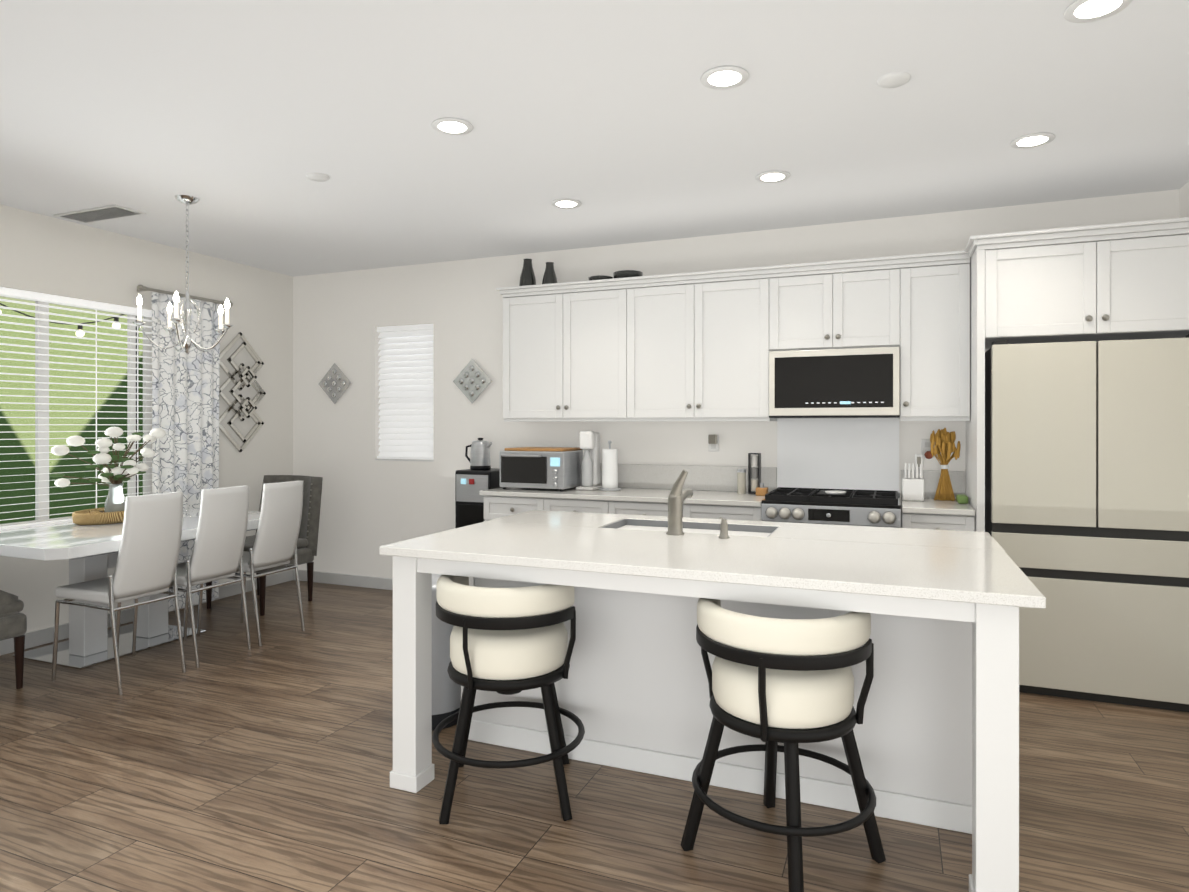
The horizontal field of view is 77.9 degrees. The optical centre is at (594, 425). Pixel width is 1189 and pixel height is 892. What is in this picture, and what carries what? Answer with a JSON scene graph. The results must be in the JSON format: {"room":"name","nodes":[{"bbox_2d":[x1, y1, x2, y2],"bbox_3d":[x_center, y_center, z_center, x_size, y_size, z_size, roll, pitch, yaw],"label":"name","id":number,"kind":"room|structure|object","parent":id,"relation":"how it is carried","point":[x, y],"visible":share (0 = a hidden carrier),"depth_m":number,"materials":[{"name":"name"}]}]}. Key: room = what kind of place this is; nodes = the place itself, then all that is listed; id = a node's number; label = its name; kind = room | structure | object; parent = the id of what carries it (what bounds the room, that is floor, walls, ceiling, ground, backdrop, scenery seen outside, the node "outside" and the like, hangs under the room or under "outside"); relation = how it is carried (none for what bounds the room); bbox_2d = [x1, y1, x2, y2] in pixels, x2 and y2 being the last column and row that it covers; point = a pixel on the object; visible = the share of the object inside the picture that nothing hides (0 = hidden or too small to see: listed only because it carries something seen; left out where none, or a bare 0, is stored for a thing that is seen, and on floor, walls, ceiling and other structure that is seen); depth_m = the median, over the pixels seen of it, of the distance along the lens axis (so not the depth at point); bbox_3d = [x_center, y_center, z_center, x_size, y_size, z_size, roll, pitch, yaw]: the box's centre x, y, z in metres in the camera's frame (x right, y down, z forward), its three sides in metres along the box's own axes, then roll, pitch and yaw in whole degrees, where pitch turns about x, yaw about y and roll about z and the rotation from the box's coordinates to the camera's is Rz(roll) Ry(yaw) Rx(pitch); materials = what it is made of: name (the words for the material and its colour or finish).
{"room":"kitchen","nodes":[
{"label":"kitchen","id":0,"kind":"room"},
{"bbox_2d":[0,204,292,632],"bbox_3d":[-4.197,0.024,2.873,0.120,2.675,7.860,0,0,22],"label":"wall","id":1,"kind":"structure","parent":0,"point":[41,253],"depth_m":5.36,"materials":[{"name":"grey paint"}]},
{"bbox_2d":[0,295,151,526],"bbox_3d":[-3.674,-0.095,4.139,0.105,1.470,2.560,0,0,22],"label":"window","id":2,"kind":"structure","parent":1,"relation":"in","point":[40,478],"depth_m":4.68,"materials":[{"name":"white plastic"}]},
{"bbox_2d":[0,287,151,530],"bbox_3d":[-3.663,-0.101,4.135,0.058,1.454,2.540,0,0,22],"label":"window blinds","id":3,"kind":"object","parent":2,"relation":"attached to","point":[28,295],"visible":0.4,"depth_m":4.75,"materials":[{"name":"white plastic"}]},
{"bbox_2d":[0,569,292,655],"bbox_3d":[-4.111,1.314,2.904,0.017,0.095,7.740,0,0,22],"label":"baseboard","id":4,"kind":"structure","parent":1,"relation":"attached to","point":[39,637],"depth_m":5.03,"materials":[{"name":"white wood"}]},
{"bbox_2d":[137,285,232,306],"bbox_3d":[-3.605,-0.954,4.024,0.105,0.044,3.844,0,0,22],"label":"curtain rod","id":5,"kind":"object","parent":1,"relation":"attached to","point":[141,288],"visible":0.71,"depth_m":5.32,"materials":[{"name":"silver metal"}]},
{"bbox_2d":[152,292,219,610],"bbox_3d":[-3.001,0.194,5.418,0.072,2.270,0.563,0,0,22],"label":"curtain","id":6,"kind":"object","parent":5,"relation":"hanging from","point":[185,410],"visible":0.67,"depth_m":5.35,"materials":[{"name":"fabric"}]},
{"bbox_2d":[219,332,265,451],"bbox_3d":[-2.827,-0.271,5.932,0.104,0.971,0.471,0,0,22],"label":"wall art","id":7,"kind":"object","parent":1,"relation":"attached to","point":[247,407],"visible":0.9,"depth_m":5.91,"materials":[{"name":"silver metal"}]},
{"bbox_2d":[0,580,1188,891],"bbox_3d":[-1.164,1.393,1.705,6.620,0.060,7.980,0,0,22],"label":"floor","id":8,"kind":"structure","parent":0,"point":[232,762],"depth_m":2.67,"materials":[{"name":"brown wood"}]},
{"bbox_2d":[0,590,26,688],"bbox_3d":[-3.317,0.886,3.604,0.565,0.950,0.704,0,0,22],"label":"accent chair","id":9,"kind":"object","parent":8,"relation":"on","point":[13,622],"visible":1,"depth_m":3.79,"materials":[{"name":"fabric"}]},
{"bbox_2d":[51,492,185,694],"bbox_3d":[-2.565,0.861,3.986,0.596,1.002,0.384,0,0,22],"label":"dining chair","id":10,"kind":"object","parent":8,"relation":"on","point":[148,556],"visible":1,"depth_m":3.87,"materials":[{"name":"white leather"}]},
{"bbox_2d":[0,508,259,668],"bbox_3d":[-2.809,0.980,4.495,1.030,0.760,1.570,0,0,22],"label":"dining table","id":11,"kind":"object","parent":8,"relation":"on","point":[90,552],"visible":0.56,"depth_m":4.32,"materials":[{"name":"white paint"}]},
{"bbox_2d":[49,427,165,524],"bbox_3d":[-3.031,0.302,4.620,0.370,0.595,0.674,0,0,22],"label":"flower arrangement","id":12,"kind":"object","parent":11,"relation":"on","point":[113,509],"visible":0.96,"depth_m":4.57,"materials":[{"name":"white plant"}]},
{"bbox_2d":[131,486,250,667],"bbox_3d":[-2.397,0.861,4.398,0.596,1.002,0.384,0,0,22],"label":"dining chair","id":13,"kind":"object","parent":8,"relation":"on","point":[218,549],"visible":0.9,"depth_m":4.28,"materials":[{"name":"white leather"}]},
{"bbox_2d":[197,480,304,645],"bbox_3d":[-2.232,0.861,4.805,0.596,1.002,0.384,0,0,22],"label":"dining chair","id":14,"kind":"object","parent":8,"relation":"on","point":[276,538],"visible":0.79,"depth_m":4.68,"materials":[{"name":"white leather"}]},
{"bbox_2d":[206,475,322,615],"bbox_3d":[-2.507,0.879,5.675,0.650,0.960,0.704,0,0,22],"label":"accent chair","id":15,"kind":"object","parent":8,"relation":"on","point":[307,541],"visible":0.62,"depth_m":5.71,"materials":[{"name":"fabric"}]},
{"bbox_2d":[432,574,460,729],"bbox_3d":[-0.757,1.034,3.421,0.304,0.655,0.317,0,0,22],"label":"trash can","id":16,"kind":"object","parent":8,"relation":"on","point":[446,695],"visible":0.17,"depth_m":3.30,"materials":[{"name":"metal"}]},
{"bbox_2d":[455,468,500,527],"bbox_3d":[-0.842,0.844,5.549,0.300,1.030,0.330,0,0,22],"label":"water dispenser","id":17,"kind":"object","parent":8,"relation":"on","point":[470,484],"visible":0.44,"depth_m":5.41,"materials":[{"name":"black plastic"}]},
{"bbox_2d":[465,438,491,469],"bbox_3d":[-0.876,0.208,5.560,0.235,0.240,0.156,0,0,22],"label":"kettle","id":18,"kind":"object","parent":17,"relation":"on","point":[479,459],"visible":1,"depth_m":5.50,"materials":[{"name":"silver metal"}]},
{"bbox_2d":[432,574,584,823],"bbox_3d":[-0.319,0.960,2.748,0.624,0.813,0.624,0,0,28],"label":"bar stool","id":19,"kind":"object","parent":8,"relation":"on","point":[507,641],"visible":0.94,"depth_m":2.55,"materials":[{"name":"beige leather"}]},
{"bbox_2d":[484,495,551,521],"bbox_3d":[-0.408,0.918,5.239,0.517,0.884,0.618,0,0,22],"label":"base cabinet","id":20,"kind":"object","parent":8,"relation":"on","point":[495,507],"depth_m":4.97,"materials":[{"name":"white paint"}]},
{"bbox_2d":[552,498,615,513],"bbox_3d":[-0.008,0.918,5.077,0.572,0.884,0.618,0,0,22],"label":"base cabinet","id":21,"kind":"object","parent":8,"relation":"on","point":[565,505],"depth_m":4.77,"materials":[{"name":"white paint"}]},
{"bbox_2d":[616,501,691,517],"bbox_3d":[0.431,0.918,4.898,0.603,0.884,0.618,0,0,22],"label":"base cabinet","id":22,"kind":"object","parent":8,"relation":"on","point":[622,507],"depth_m":4.61,"materials":[{"name":"white paint"}]},
{"bbox_2d":[390,557,1018,891],"bbox_3d":[0.421,0.921,2.939,2.082,0.880,1.218,0,0,22],"label":"kitchen island","id":23,"kind":"object","parent":8,"relation":"on","point":[937,737],"depth_m":2.62,"materials":[{"name":"white wood"}]},
{"bbox_2d":[379,521,1045,608],"bbox_3d":[0.339,0.465,2.702,2.152,0.032,0.780,0,0,22],"label":"island countertop","id":24,"kind":"structure","parent":23,"relation":"on","point":[955,573],"depth_m":2.50,"materials":[{"name":"white stone"}]},
{"bbox_2d":[663,469,690,536],"bbox_3d":[0.345,0.314,3.050,0.098,0.270,0.076,0,0,22],"label":"faucet","id":25,"kind":"object","parent":24,"relation":"on","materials":[{"name":"silver metal"}]},
{"bbox_2d":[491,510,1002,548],"bbox_3d":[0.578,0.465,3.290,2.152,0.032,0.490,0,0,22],"label":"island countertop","id":26,"kind":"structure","parent":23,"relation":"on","point":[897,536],"depth_m":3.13,"materials":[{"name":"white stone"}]},
{"bbox_2d":[607,517,778,536],"bbox_3d":[0.425,0.562,3.276,0.740,0.221,0.350,0,0,22],"label":"sink","id":27,"kind":"object","parent":26,"relation":"in","point":[628,522],"depth_m":3.41,"materials":[{"name":"silver metal"}]},
{"bbox_2d":[692,504,761,520],"bbox_3d":[0.854,0.918,4.726,0.535,0.884,0.618,0,0,22],"label":"base cabinet","id":28,"kind":"object","parent":8,"relation":"on","point":[749,513],"depth_m":4.42,"materials":[{"name":"white paint"}]},
{"bbox_2d":[681,598,885,891],"bbox_3d":[0.595,0.961,2.339,0.605,0.813,0.605,0,0,26],"label":"bar stool","id":29,"kind":"object","parent":8,"relation":"on","point":[788,683],"visible":0.94,"depth_m":2.15,"materials":[{"name":"beige leather"}]},
{"bbox_2d":[761,487,900,527],"bbox_3d":[1.436,0.863,4.433,0.754,0.955,0.695,0,0,22],"label":"range","id":30,"kind":"object","parent":8,"relation":"on","point":[873,508],"visible":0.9,"depth_m":4.20,"materials":[{"name":"silver metal"}]},
{"bbox_2d":[901,509,974,531],"bbox_3d":[1.976,0.919,4.270,0.360,0.884,0.618,0,0,22],"label":"base cabinet","id":31,"kind":"object","parent":8,"relation":"on","point":[908,520],"depth_m":3.98,"materials":[{"name":"white paint"}]},
{"bbox_2d":[479,418,974,515],"bbox_3d":[0.735,0.214,4.763,3.032,0.524,0.638,0,0,22],"label":"countertop","id":32,"kind":"structure","parent":31,"relation":"on","point":[845,453],"depth_m":4.78,"materials":[{"name":"white stone"}]},
{"bbox_2d":[500,447,582,491],"bbox_3d":[-0.373,0.300,5.213,0.500,0.288,0.443,0,0,22],"label":"toaster oven","id":33,"kind":"object","parent":32,"relation":"on","point":[544,467],"visible":0.98,"depth_m":5.05,"materials":[{"name":"silver metal"}]},
{"bbox_2d":[576,431,601,489],"bbox_3d":[-0.037,0.239,5.164,0.130,0.410,0.180,0,0,22],"label":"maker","id":34,"kind":"object","parent":32,"relation":"on","point":[589,443],"visible":0.96,"depth_m":5.11,"materials":[{"name":"white plastic"}]},
{"bbox_2d":[599,441,620,490],"bbox_3d":[0.106,0.273,5.106,0.160,0.343,0.160,0,0,22],"label":"paper towel holder","id":35,"kind":"object","parent":32,"relation":"on","point":[609,469],"visible":1,"depth_m":5.06,"materials":[{"name":"white paper"}]},
{"bbox_2d":[737,469,745,493],"bbox_3d":[0.967,0.365,4.831,0.057,0.160,0.057,0,0,10],"label":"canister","id":36,"kind":"object","parent":32,"relation":"on","point":[741,473],"depth_m":4.81,"materials":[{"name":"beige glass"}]},
{"bbox_2d":[748,453,760,493],"bbox_3d":[1.052,0.312,4.829,0.072,0.266,0.070,0,0,22],"label":"spice rack","id":37,"kind":"object","parent":32,"relation":"on","point":[754,459],"visible":0.92,"depth_m":4.81,"materials":[{"name":"black plastic"}]},
{"bbox_2d":[756,483,767,495],"bbox_3d":[1.072,0.405,4.708,0.070,0.080,0.070,0,0,22],"label":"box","id":38,"kind":"object","parent":32,"relation":"on","point":[761,490],"depth_m":4.68,"materials":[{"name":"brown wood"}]},
{"bbox_2d":[902,454,923,500],"bbox_3d":[1.908,0.308,4.405,0.120,0.275,0.100,0,0,22],"label":"knife block","id":39,"kind":"object","parent":32,"relation":"on","point":[912,488],"visible":1,"depth_m":4.37,"materials":[{"name":"white plastic"}]},
{"bbox_2d":[924,428,967,503],"bbox_3d":[2.070,0.227,4.334,0.226,0.438,0.249,0,0,22],"label":"bundle","id":40,"kind":"object","parent":32,"relation":"on","point":[943,441],"visible":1,"depth_m":4.39,"materials":[{"name":"brown"}]},
{"bbox_2d":[965,217,1188,531],"bbox_3d":[2.606,0.183,3.967,1.096,2.355,0.703,0,0,22],"label":"tall cabinet","id":41,"kind":"object","parent":8,"relation":"on","point":[1118,281],"visible":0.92,"depth_m":3.72,"materials":[{"name":"white paint"}]},
{"bbox_2d":[985,334,1188,711],"bbox_3d":[2.600,0.461,3.934,0.912,1.800,0.708,0,0,22],"label":"refrigerator","id":42,"kind":"object","parent":8,"relation":"on","point":[1087,486],"visible":0.79,"depth_m":3.61,"materials":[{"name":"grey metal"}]},
{"bbox_2d":[0,0,1188,276],"bbox_3d":[-1.164,-1.362,1.702,6.620,0.100,7.980,0,0,22],"label":"ceiling","id":43,"kind":"structure","parent":0,"point":[616,118],"depth_m":3.12,"materials":[{"name":"white paint"}]},
{"bbox_2d":[53,204,145,223],"bbox_3d":[-3.067,-1.310,4.560,0.560,0.010,0.200,0,0,22],"label":"ceiling vent","id":44,"kind":"object","parent":43,"relation":"in","point":[101,213],"visible":1,"depth_m":4.55,"materials":[{"name":"white metal"}]},
{"bbox_2d":[133,195,233,354],"bbox_3d":[-2.347,-0.862,4.268,0.515,0.905,0.496,0,0,22],"label":"chandelier","id":45,"kind":"object","parent":43,"relation":"hanging from","point":[187,341],"visible":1,"depth_m":4.24,"materials":[{"name":"silver metal"}]},
{"bbox_2d":[306,172,329,181],"bbox_3d":[-1.458,-1.308,3.873,0.120,0.012,0.120,0,0,22],"label":"ceiling detector","id":46,"kind":"object","parent":43,"relation":"attached to","point":[317,177],"visible":0.96,"depth_m":3.86,"materials":[{"name":"white plastic"}]},
{"bbox_2d":[431,117,472,134],"bbox_3d":[-0.622,-1.310,3.220,0.180,0.007,0.180,0,0,22],"label":"recessed light","id":47,"kind":"object","parent":43,"relation":"in","point":[454,126],"visible":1,"depth_m":3.21,"materials":[{"name":"white plastic"}]},
{"bbox_2d":[551,199,580,208],"bbox_3d":[-0.166,-1.311,4.341,0.180,0.007,0.180,0,0,22],"label":"recessed light","id":48,"kind":"object","parent":43,"relation":"in","point":[566,203],"visible":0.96,"depth_m":4.33,"materials":[{"name":"white plastic"}]},
{"bbox_2d":[700,66,748,88],"bbox_3d":[0.489,-1.310,2.768,0.180,0.007,0.180,0,0,22],"label":"recessed light","id":49,"kind":"object","parent":43,"relation":"in","point":[724,77],"visible":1,"depth_m":2.76,"materials":[{"name":"white plastic"}]},
{"bbox_2d":[755,170,789,182],"bbox_3d":[0.938,-1.311,3.870,0.180,0.007,0.180,0,0,22],"label":"recessed light","id":50,"kind":"object","parent":43,"relation":"in","point":[773,176],"visible":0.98,"depth_m":3.86,"materials":[{"name":"white"}]},
{"bbox_2d":[877,72,910,87],"bbox_3d":[1.134,-1.307,2.787,0.120,0.012,0.120,0,0,22],"label":"ceiling detector","id":51,"kind":"object","parent":43,"relation":"attached to","point":[894,79],"visible":0.98,"depth_m":2.77,"materials":[{"name":"white plastic"}]},
{"bbox_2d":[1010,132,1054,148],"bbox_3d":[2.012,-1.310,3.379,0.180,0.007,0.180,0,0,22],"label":"recessed light","id":52,"kind":"object","parent":43,"relation":"in","point":[1032,140],"visible":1,"depth_m":3.37,"materials":[{"name":"white plastic"}]},
{"bbox_2d":[1064,0,1131,22],"bbox_3d":[1.571,-1.309,2.296,0.180,0.007,0.180,0,0,22],"label":"recessed light","id":53,"kind":"object","parent":43,"relation":"in","point":[1077,11],"visible":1,"depth_m":2.31,"materials":[{"name":"white"}]},
{"bbox_2d":[293,189,1178,578],"bbox_3d":[0.317,0.022,5.344,6.620,2.675,0.120,0,0,22],"label":"wall","id":54,"kind":"structure","parent":0,"point":[369,505],"depth_m":5.81,"materials":[{"name":"white paint"}]},
{"bbox_2d":[319,363,350,403],"bbox_3d":[-2.215,-0.362,6.284,0.351,0.351,0.042,0,0,22],"label":"wall art","id":55,"kind":"object","parent":54,"relation":"attached to","point":[334,383],"visible":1,"depth_m":6.27,"materials":[{"name":"silver glass"}]},
{"bbox_2d":[293,569,392,589],"bbox_3d":[-1.756,1.311,6.114,1.900,0.095,0.017,0,0,22],"label":"baseboard","id":56,"kind":"structure","parent":54,"relation":"attached to","point":[319,577],"depth_m":6.24,"materials":[{"name":"white wood"}]},
{"bbox_2d":[375,459,433,461],"bbox_3d":[-1.548,-0.271,6.094,0.580,1.120,0.105,0,0,22],"label":"window","id":57,"kind":"structure","parent":54,"relation":"in","point":[404,460],"depth_m":6.05,"materials":[{"name":"white paint"}]},
{"bbox_2d":[377,323,433,459],"bbox_3d":[-1.552,-0.277,6.084,0.564,1.104,0.058,0,0,22],"label":"window blinds","id":58,"kind":"object","parent":54,"relation":"attached to","point":[406,426],"visible":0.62,"depth_m":6.08,"materials":[{"name":"white plastic"}]},
{"bbox_2d":[453,359,491,402],"bbox_3d":[-0.956,-0.351,5.772,0.351,0.351,0.042,0,0,22],"label":"wall art","id":59,"kind":"object","parent":54,"relation":"attached to","point":[472,380],"visible":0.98,"depth_m":5.76,"materials":[{"name":"silver glass"}]},
{"bbox_2d":[500,282,635,421],"bbox_3d":[-0.133,-0.490,5.271,1.005,0.918,0.348,0,0,22],"label":"upper cabinet","id":60,"kind":"object","parent":54,"relation":"attached to","point":[569,352],"depth_m":5.10,"materials":[{"name":"white paint"}]},
{"bbox_2d":[519,259,535,285],"bbox_3d":[-0.492,-1.109,5.424,0.130,0.235,0.130,0,0,13],"label":"vase","id":61,"kind":"object","parent":60,"relation":"on","point":[527,276],"depth_m":5.38,"materials":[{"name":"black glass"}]},
{"bbox_2d":[542,262,556,283],"bbox_3d":[-0.326,-1.089,5.356,0.119,0.195,0.119,0,0,13],"label":"vase","id":62,"kind":"object","parent":60,"relation":"on","point":[549,277],"depth_m":5.32,"materials":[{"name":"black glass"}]},
{"bbox_2d":[636,270,776,421],"bbox_3d":[0.691,-0.489,4.936,0.999,0.918,0.348,0,0,22],"label":"upper cabinet","id":63,"kind":"object","parent":54,"relation":"attached to","point":[689,346],"depth_m":4.75,"materials":[{"name":"white paint"}]},
{"bbox_2d":[588,270,642,279],"bbox_3d":[0.303,-1.032,5.111,0.730,0.080,0.260,0,0,22],"label":"bowl","id":64,"kind":"object","parent":63,"relation":"on","point":[625,273],"visible":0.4,"depth_m":5.07,"materials":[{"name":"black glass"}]},
{"bbox_2d":[708,435,718,451],"bbox_3d":[0.814,0.119,5.053,0.072,0.118,0.045,0,0,22],"label":"wall outlet","id":65,"kind":"object","parent":54,"relation":"attached to","point":[713,443],"depth_m":5.06,"materials":[{"name":"white plastic"}]},
{"bbox_2d":[772,262,903,350],"bbox_3d":[1.504,-0.707,4.605,0.756,0.482,0.348,0,0,22],"label":"upper cabinet","id":66,"kind":"object","parent":54,"relation":"attached to","point":[862,306],"depth_m":4.43,"materials":[{"name":"white paint"}]},
{"bbox_2d":[769,347,899,417],"bbox_3d":[1.498,-0.256,4.593,0.749,0.412,0.378,0,0,22],"label":"microwave","id":67,"kind":"object","parent":66,"relation":"attached to","point":[847,383],"visible":1,"depth_m":4.41,"materials":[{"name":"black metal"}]},
{"bbox_2d":[921,439,933,457],"bbox_3d":[2.066,0.140,4.564,0.072,0.116,0.007,0,0,22],"label":"wall outlet","id":68,"kind":"object","parent":54,"relation":"attached to","point":[925,443],"depth_m":4.57,"materials":[{"name":"white plastic"}]},
{"bbox_2d":[900,254,970,420],"bbox_3d":[2.023,-0.489,4.394,0.366,0.918,0.348,0,0,22],"label":"upper cabinet","id":69,"kind":"object","parent":54,"relation":"attached to","point":[935,356],"depth_m":4.24,"materials":[{"name":"white paint"}]},
{"bbox_2d":[1179,182,1188,217],"bbox_3d":[1.824,0.027,0.424,0.120,2.675,7.860,0,0,22],"label":"wall","id":70,"kind":"structure","parent":0,"point":[1184,201],"depth_m":4.01,"materials":[{"name":"white paint"}]},
{"label":"outside","id":71,"kind":"structure","parent":0,"visible":0},
{"bbox_2d":[0,296,142,523],"bbox_3d":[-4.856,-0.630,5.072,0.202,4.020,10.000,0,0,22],"label":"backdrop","id":72,"kind":"structure","parent":71,"point":[22,477],"depth_m":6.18,"materials":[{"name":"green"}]}
]}

